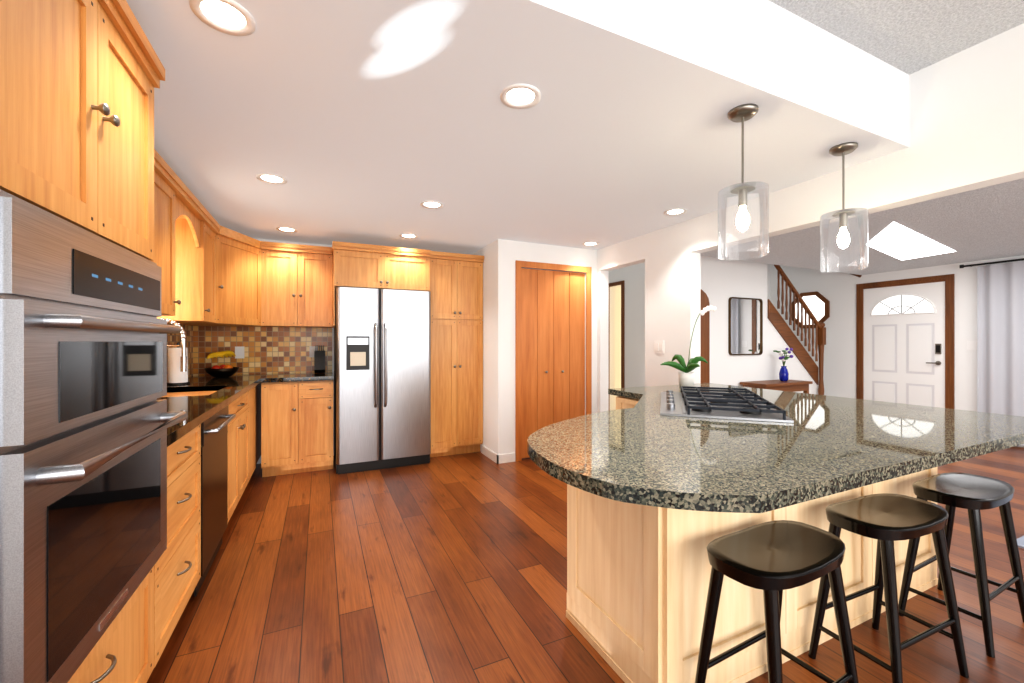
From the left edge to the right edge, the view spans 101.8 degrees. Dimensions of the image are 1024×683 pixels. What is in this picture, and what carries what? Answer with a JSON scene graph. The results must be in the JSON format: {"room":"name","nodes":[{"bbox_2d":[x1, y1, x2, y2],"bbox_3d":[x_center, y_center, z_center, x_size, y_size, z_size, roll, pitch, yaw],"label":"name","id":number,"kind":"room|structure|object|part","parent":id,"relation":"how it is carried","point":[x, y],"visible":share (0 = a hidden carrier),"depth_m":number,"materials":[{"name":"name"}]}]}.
{"room":"kitchen","nodes":[
{"label":"kitchen","id":0,"kind":"room"},
{"bbox_2d":[254,238,333,463],"bbox_3d":[-1.911,-0.200,4.636,2.900,2.900,0.120,0,0,-25],"label":"wall","id":1,"kind":"structure","parent":0,"point":[259,460],"depth_m":4.54,"materials":[{"name":"white paint"}]},
{"bbox_2d":[266,245,333,327],"bbox_3d":[-2.187,-0.530,4.225,0.667,0.760,0.389,0,0,-25],"label":"upper cabinet","id":2,"kind":"object","parent":1,"relation":"attached to","point":[299,293],"depth_m":4.10,"materials":[{"name":"brown wood"}]},
{"bbox_2d":[330,245,429,292],"bbox_3d":[-1.412,-0.720,4.446,0.924,0.380,0.637,0,0,-25],"label":"upper cabinet","id":3,"kind":"object","parent":1,"relation":"attached to","point":[354,266],"depth_m":4.15,"materials":[{"name":"brown wood"}]},
{"bbox_2d":[471,239,596,463],"bbox_3d":[0.228,0.100,5.056,1.365,2.300,1.152,0,0,-25],"label":"wall","id":4,"kind":"structure","parent":0,"point":[501,257],"depth_m":4.36,"materials":[{"name":"white paint"}]},
{"bbox_2d":[515,260,591,461],"bbox_3d":[0.460,0.203,4.559,0.950,2.095,0.068,0,0,-25],"label":"door","id":5,"kind":"structure","parent":4,"relation":"attached to","point":[549,347],"depth_m":4.54,"materials":[{"name":"brown wood"}]},
{"bbox_2d":[126,0,1023,274],"bbox_3d":[2.004,-2.109,3.184,8.790,2.179,10.500,0,0,-25],"label":"ceiling","id":6,"kind":"structure","parent":0,"point":[625,128],"depth_m":2.04,"materials":[{"name":"white paint"}]},
{"bbox_2d":[189,0,255,35],"bbox_3d":[-0.925,-1.056,1.335,0.174,0.026,0.174,0,0,38],"label":"recessed light","id":7,"kind":"object","parent":6,"relation":"in","point":[248,28],"depth_m":1.35,"materials":[{"name":"white"}]},
{"bbox_2d":[256,173,286,184],"bbox_3d":[-1.546,-1.056,2.679,0.174,0.026,0.174,0,0,38],"label":"recessed light","id":8,"kind":"object","parent":6,"relation":"in","point":[258,176],"depth_m":2.68,"materials":[{"name":"white"}]},
{"bbox_2d":[276,227,296,231],"bbox_3d":[-2.108,-1.056,3.895,0.174,0.026,0.174,0,0,20],"label":"recessed light","id":9,"kind":"object","parent":6,"relation":"in","point":[278,228],"depth_m":3.88,"materials":[{"name":"white"}]},
{"bbox_2d":[399,234,417,238],"bbox_3d":[-1.027,-1.056,4.130,0.174,0.026,0.174,0,0,20],"label":"recessed light","id":10,"kind":"object","parent":6,"relation":"in","point":[404,235],"depth_m":4.14,"materials":[{"name":"white"}]},
{"bbox_2d":[364,0,462,75],"bbox_3d":[-0.357,-1.049,1.452,0.610,0.001,0.765,0,0,-25],"label":"light reflection","id":11,"kind":"object","parent":6,"relation":"in","point":[417,24],"visible":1,"depth_m":1.44,"materials":[{"name":"white"}]},
{"bbox_2d":[420,201,443,208],"bbox_3d":[-0.613,-1.056,3.187,0.174,0.026,0.174,0,0,-34],"label":"recessed light","id":12,"kind":"object","parent":6,"relation":"in","point":[422,204],"depth_m":3.19,"materials":[{"name":"white"}]},
{"bbox_2d":[500,84,540,108],"bbox_3d":[0.037,-1.056,1.780,0.174,0.026,0.174,0,0,-34],"label":"recessed light","id":13,"kind":"object","parent":6,"relation":"in","point":[504,99],"depth_m":1.78,"materials":[{"name":"white"}]},
{"bbox_2d":[582,242,598,245],"bbox_3d":[0.845,-1.056,4.466,0.174,0.026,0.174,0,0,20],"label":"recessed light","id":14,"kind":"object","parent":6,"relation":"in","point":[597,243],"depth_m":4.46,"materials":[{"name":"white"}]},
{"bbox_2d":[664,208,686,215],"bbox_3d":[1.321,-1.056,3.364,0.174,0.026,0.174,0,0,20],"label":"recessed light","id":15,"kind":"object","parent":6,"relation":"in","point":[667,212],"depth_m":3.37,"materials":[{"name":"white"}]},
{"bbox_2d":[718,104,768,259],"bbox_3d":[1.052,-0.720,1.896,0.204,0.660,0.204,0,0,-25],"label":"pendant light","id":16,"kind":"object","parent":6,"relation":"hanging from","point":[742,114],"visible":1,"depth_m":1.89,"materials":[{"name":"clear glass"}]},
{"bbox_2d":[820,142,867,271],"bbox_3d":[1.792,-0.720,2.249,0.204,0.660,0.204,0,0,-25],"label":"pendant light","id":17,"kind":"object","parent":6,"relation":"hanging from","point":[843,214],"visible":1,"depth_m":2.25,"materials":[{"name":"clear glass"}]},
{"bbox_2d":[868,222,954,259],"bbox_3d":[4.061,-1.018,4.372,2.180,0.002,0.830,0,0,-25],"label":"skylight window","id":18,"kind":"structure","parent":6,"relation":"attached to","point":[897,240],"depth_m":4.36,"materials":[{"name":"white glass"}]},
{"bbox_2d":[147,446,1023,682],"bbox_3d":[2.118,1.280,3.237,9.200,0.060,10.500,0,0,-25],"label":"floor","id":19,"kind":"structure","parent":0,"point":[447,569],"depth_m":2.06,"materials":[{"name":"brown wood"}]},
{"bbox_2d":[0,0,187,682],"bbox_3d":[-1.289,0.150,0.966,0.704,2.200,0.820,0,0,-25],"label":"tall cabinet","id":20,"kind":"object","parent":19,"relation":"on","point":[87,419],"visible":1,"depth_m":0.95,"materials":[{"name":"brown wood"}]},
{"bbox_2d":[154,418,209,667],"bbox_3d":[-1.636,0.809,1.603,0.607,0.880,0.620,0,0,-25],"label":"base cabinet","id":21,"kind":"object","parent":19,"relation":"on","point":[182,569],"depth_m":1.76,"materials":[{"name":"brown wood"}]},
{"bbox_2d":[157,374,266,445],"bbox_3d":[-2.143,0.349,2.739,0.623,0.040,3.105,0,0,-25],"label":"countertop","id":22,"kind":"structure","parent":21,"relation":"on","point":[198,407],"depth_m":2.37,"materials":[{"name":"black stone"}]},
{"bbox_2d":[161,318,186,371],"bbox_3d":[-2.303,0.090,2.745,0.263,0.480,0.087,0,0,-25],"label":"faucet","id":23,"kind":"object","parent":22,"relation":"on","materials":[{"name":"silver metal"}]},
{"bbox_2d":[167,342,189,384],"bbox_3d":[-2.594,0.168,3.230,0.150,0.322,0.148,0,0,-25],"label":"paper towel","id":24,"kind":"object","parent":22,"relation":"on","point":[176,376],"visible":0.94,"depth_m":3.18,"materials":[{"name":"white paper"}]},
{"bbox_2d":[160,386,221,397],"bbox_3d":[-2.178,0.442,2.783,0.388,0.217,0.688,0,0,-25],"label":"sink","id":25,"kind":"object","parent":22,"relation":"in","point":[172,391],"depth_m":3.05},
{"bbox_2d":[204,364,238,377],"bbox_3d":[-2.682,0.272,3.850,0.267,0.114,0.267,0,0,-34],"label":"fruit bowl","id":26,"kind":"object","parent":22,"relation":"on","point":[218,371],"depth_m":3.78,"materials":[{"name":"black ceramic"}]},
{"bbox_2d":[206,351,235,358],"bbox_3d":[-2.682,0.122,3.842,0.047,0.070,0.318,0,0,11],"label":"bananas","id":27,"kind":"object","parent":26,"relation":"in","point":[222,354],"depth_m":3.83,"materials":[{"name":"yellow food"}]},
{"bbox_2d":[210,402,233,566],"bbox_3d":[-1.906,0.809,2.187,0.607,0.880,0.668,0,0,-25],"label":"dishwasher","id":28,"kind":"object","parent":19,"relation":"on","point":[213,447],"depth_m":2.38,"materials":[{"name":"grey metal"}]},
{"bbox_2d":[234,390,253,509],"bbox_3d":[-2.208,0.809,2.840,0.607,0.880,0.890,0,0,-25],"label":"base cabinet","id":29,"kind":"object","parent":19,"relation":"on","point":[244,408],"depth_m":3.14,"materials":[{"name":"brown wood"}]},
{"bbox_2d":[254,386,257,469],"bbox_3d":[-2.466,0.809,3.399,0.607,0.880,0.460,0,0,-25],"label":"base cabinet","id":30,"kind":"object","parent":19,"relation":"on","point":[255,387],"depth_m":3.72,"materials":[{"name":"brown wood"}]},
{"bbox_2d":[258,382,260,459],"bbox_3d":[-2.688,0.809,3.879,0.607,0.880,0.597,0,0,-25],"label":"base cabinet","id":31,"kind":"object","parent":19,"relation":"on","point":[259,384],"depth_m":4.11,"materials":[{"name":"brown wood"}]},
{"bbox_2d":[260,372,333,476],"bbox_3d":[-2.106,0.790,4.128,0.606,0.920,0.632,0,0,-25],"label":"base cabinet","id":32,"kind":"object","parent":19,"relation":"on","point":[296,422],"visible":1,"depth_m":3.88,"materials":[{"name":"brown wood"}]},
{"bbox_2d":[314,345,324,372],"bbox_3d":[-1.984,0.184,4.295,0.100,0.288,0.195,0,0,-25],"label":"knife block","id":33,"kind":"object","parent":32,"relation":"on","point":[319,361],"visible":1,"depth_m":4.24,"materials":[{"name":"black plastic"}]},
{"bbox_2d":[334,287,430,473],"bbox_3d":[-1.368,0.369,4.363,0.894,1.759,0.791,0,0,-25],"label":"fridge","id":34,"kind":"object","parent":19,"relation":"on","point":[382,378],"visible":1,"depth_m":4.05,"materials":[{"name":"silver metal"}]},
{"bbox_2d":[430,251,483,456],"bbox_3d":[-0.717,0.150,4.770,0.610,2.200,0.632,0,0,-25],"label":"pantry cabinet","id":35,"kind":"object","parent":19,"relation":"on","point":[456,285],"visible":0.94,"depth_m":4.52,"materials":[{"name":"brown wood"}]},
{"bbox_2d":[558,467,937,682],"bbox_3d":[1.048,0.820,2.392,1.886,0.860,1.420,0,0,-25],"label":"kitchen island","id":36,"kind":"object","parent":19,"relation":"on","point":[639,601],"depth_m":1.56,"materials":[{"name":"beige wood"}]},
{"bbox_2d":[527,383,1023,542],"bbox_3d":[0.975,0.370,2.169,2.370,0.040,1.880,0,0,-25],"label":"island countertop","id":37,"kind":"structure","parent":36,"relation":"on","point":[672,461],"depth_m":1.43,"materials":[{"name":"grey stone"}]},
{"bbox_2d":[660,306,716,386],"bbox_3d":[1.414,0.029,3.247,0.560,0.639,0.334,0,0,-25],"label":"orchid pot","id":38,"kind":"object","parent":37,"relation":"on","point":[686,376],"visible":0.92,"depth_m":3.19,"materials":[{"name":"white"}]},
{"bbox_2d":[740,379,812,393],"bbox_3d":[3.687,0.905,5.801,1.000,0.690,0.380,0,0,-25],"label":"console table","id":39,"kind":"object","parent":19,"relation":"on","point":[793,385],"visible":0.42,"depth_m":5.68,"materials":[{"name":"brown wood"}]},
{"bbox_2d":[773,348,792,380],"bbox_3d":[3.857,0.323,5.902,0.294,0.472,0.231,0,0,-25],"label":"vase","id":40,"kind":"object","parent":39,"relation":"on","point":[783,374],"visible":1,"depth_m":5.86,"materials":[{"name":"blue glass"}]},
{"bbox_2d":[695,520,858,682],"bbox_3d":[0.842,0.946,1.325,0.490,0.611,0.304,0,0,-28],"label":"stool","id":41,"kind":"object","parent":19,"relation":"on","point":[772,560],"visible":1,"depth_m":1.30,"materials":[{"name":"black wood"}]},
{"bbox_2d":[768,265,825,394],"bbox_3d":[3.424,0.054,6.417,2.840,2.392,1.146,0,0,-25],"label":"staircase","id":42,"kind":"structure","parent":19,"relation":"on","point":[789,337],"depth_m":6.28,"materials":[{"name":"brown wood"}]},
{"bbox_2d":[808,493,968,682],"bbox_3d":[1.441,0.946,1.602,0.490,0.611,0.319,0,0,-25],"label":"stool","id":43,"kind":"object","parent":19,"relation":"on","point":[886,520],"visible":0.98,"depth_m":1.56,"materials":[{"name":"black wood"}]},
{"bbox_2d":[898,472,1023,657],"bbox_3d":[2.031,0.946,1.875,0.490,0.611,0.319,0,0,-25],"label":"stool","id":44,"kind":"object","parent":19,"relation":"on","point":[973,494],"visible":0.94,"depth_m":1.84,"materials":[{"name":"black wood"}]},
{"bbox_2d":[1017,536,1023,548],"bbox_3d":[4.258,1.244,2.265,1.930,0.012,1.540,0,0,-25],"label":"entry rug","id":45,"kind":"object","parent":19,"relation":"on","point":[1020,541],"depth_m":2.56,"materials":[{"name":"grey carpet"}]},
{"bbox_2d":[609,262,644,409],"bbox_3d":[1.173,-0.750,6.783,0.100,4.000,3.270,0,0,-25],"label":"wall","id":46,"kind":"structure","parent":0,"point":[632,277],"depth_m":5.67,"materials":[{"name":"white paint"}]},
{"bbox_2d":[609,280,624,410],"bbox_3d":[1.622,0.150,6.037,0.330,2.200,0.600,0,0,-25],"label":"door frame","id":47,"kind":"structure","parent":46,"relation":"attached to","point":[622,283],"depth_m":5.81,"materials":[{"name":"brown wood"}]},
{"bbox_2d":[615,264,769,409],"bbox_3d":[3.119,-1.150,6.971,3.590,4.800,0.100,0,0,-25],"label":"wall","id":48,"kind":"structure","parent":0,"point":[617,337],"depth_m":6.21,"materials":[{"name":"white paint"}]},
{"bbox_2d":[701,289,709,382],"bbox_3d":[2.305,0.265,5.359,0.680,1.970,0.063,0,0,-25],"label":"door frame","id":49,"kind":"structure","parent":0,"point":[705,345],"depth_m":5.47,"materials":[{"name":"brown wood"}]},
{"bbox_2d":[701,256,817,394],"bbox_3d":[3.515,-0.750,5.994,3.690,4.000,0.127,0,0,-25],"label":"wall","id":50,"kind":"structure","parent":0,"point":[723,282],"depth_m":5.80,"materials":[{"name":"white paint"}]},
{"bbox_3d":[3.278,-0.210,5.828,0.680,0.800,0.025,0,0,-25],"label":"hanging mirror","id":51,"kind":"part","parent":50,"relation":"part of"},
{"bbox_2d":[597,23,1023,412],"bbox_3d":[2.519,-0.095,1.566,0.132,2.690,7.130,0,0,-25],"label":"wall","id":52,"kind":"structure","parent":0,"point":[966,119],"depth_m":2.35,"materials":[{"name":"white paint"}]},
{"bbox_2d":[654,340,663,352],"bbox_3d":[1.378,0.050,3.897,0.008,0.120,0.120,0,0,-25],"label":"light switch","id":53,"kind":"object","parent":52,"relation":"attached to","point":[658,346],"visible":1,"depth_m":3.90,"materials":[{"name":"white plastic"}]},
{"bbox_2d":[769,0,1023,74],"bbox_3d":[1.235,-1.490,-0.564,4.250,0.100,4.340,0,0,-25],"label":"ceiling","id":54,"kind":"structure","parent":0,"point":[908,37],"depth_m":1.88,"materials":[{"name":"white paint"}]},
{"bbox_2d":[770,255,1023,446],"bbox_3d":[6.043,-1.150,5.051,0.132,4.800,10.500,0,0,-25],"label":"wall","id":55,"kind":"structure","parent":0,"point":[837,290],"depth_m":6.51,"materials":[{"name":"white paint"}]},
{"bbox_2d":[791,291,829,327],"bbox_3d":[5.040,-0.530,7.054,0.030,0.610,0.610,0,0,-25],"label":"window","id":56,"kind":"structure","parent":55,"relation":"in","point":[817,303],"depth_m":6.98,"materials":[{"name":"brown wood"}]},
{"bbox_2d":[856,274,954,408],"bbox_3d":[5.556,0.182,5.938,0.083,2.135,1.090,0,0,-25],"label":"door","id":57,"kind":"structure","parent":55,"relation":"attached to","point":[905,341],"depth_m":5.88,"materials":[{"name":"white wood"}]},
{"bbox_2d":[967,341,976,349],"bbox_3d":[5.865,0.050,5.299,0.006,0.120,0.100,0,0,-25],"label":"light switch","id":58,"kind":"object","parent":55,"relation":"attached to","point":[971,345],"visible":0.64,"depth_m":5.30,"materials":[{"name":"white plastic"}]},
{"bbox_2d":[959,258,1023,445],"bbox_3d":[6.169,0.120,4.498,0.124,2.200,1.890,0,0,-25],"label":"curtain","id":59,"kind":"object","parent":55,"relation":"hanging from","point":[1000,338],"visible":0.96,"depth_m":5.03,"materials":[{"name":"grey fabric"}]},
{"bbox_3d":[-1.463,-0.200,0.354,0.120,2.900,8.270,0,0,-25],"label":"wall","id":60,"kind":"structure","parent":0,"visible":0},
{"bbox_2d":[150,161,157,265],"bbox_3d":[-1.808,-0.530,1.664,0.347,0.760,0.871,0,0,-25],"label":"upper cabinet","id":61,"kind":"object","parent":60,"relation":"attached to","point":[155,162],"depth_m":2.17,"materials":[{"name":"brown wood"}]},
{"bbox_2d":[158,165,177,316],"bbox_3d":[-2.038,-0.530,2.162,0.347,0.760,0.465,0,0,-25],"label":"upper cabinet","id":62,"kind":"object","parent":60,"relation":"attached to","point":[167,187],"depth_m":2.34,"materials":[{"name":"brown wood"}]},
{"bbox_2d":[167,323,194,381],"bbox_3d":[-2.434,0.090,2.610,0.009,0.480,3.120,0,0,-25],"label":"tile backsplash","id":63,"kind":"structure","parent":60,"relation":"attached to","point":[172,339],"depth_m":3.87,"materials":[{"name":"tile"}]},
{"bbox_2d":[157,213,217,324],"bbox_3d":[-2.492,-0.530,3.174,0.372,0.760,0.453,0,0,-25],"label":"upper cabinet","id":64,"kind":"object","parent":60,"relation":"attached to","point":[214,272],"depth_m":3.02,"materials":[{"name":"brown wood"}]},
{"bbox_2d":[189,225,265,326],"bbox_3d":[-2.601,-0.530,3.748,0.656,0.760,0.907,0,0,-25],"label":"upper cabinet","id":65,"kind":"object","parent":60,"relation":"attached to","point":[241,257],"depth_m":3.70,"materials":[{"name":"brown wood"}]},
{"bbox_2d":[195,326,331,375],"bbox_3d":[-2.513,0.090,4.286,1.213,0.480,0.010,0,0,-25],"label":"tile backsplash","id":66,"kind":"structure","parent":60,"relation":"attached to","point":[268,350],"depth_m":4.26,"materials":[{"name":"tile"}]},
{"bbox_2d":[235,346,243,358],"bbox_3d":[-2.734,0.110,4.176,0.080,0.120,0.004,0,0,-25],"label":"electrical outlet plate","id":67,"kind":"object","parent":66,"relation":"attached to","point":[239,351],"depth_m":4.17,"materials":[{"name":"white plastic"}]},
{"bbox_2d":[309,346,316,356],"bbox_3d":[-2.126,0.110,4.457,0.080,0.120,0.004,0,0,-25],"label":"electrical outlet plate","id":68,"kind":"object","parent":66,"relation":"attached to","point":[311,348],"depth_m":4.45,"materials":[{"name":"white plastic"}]}
]}

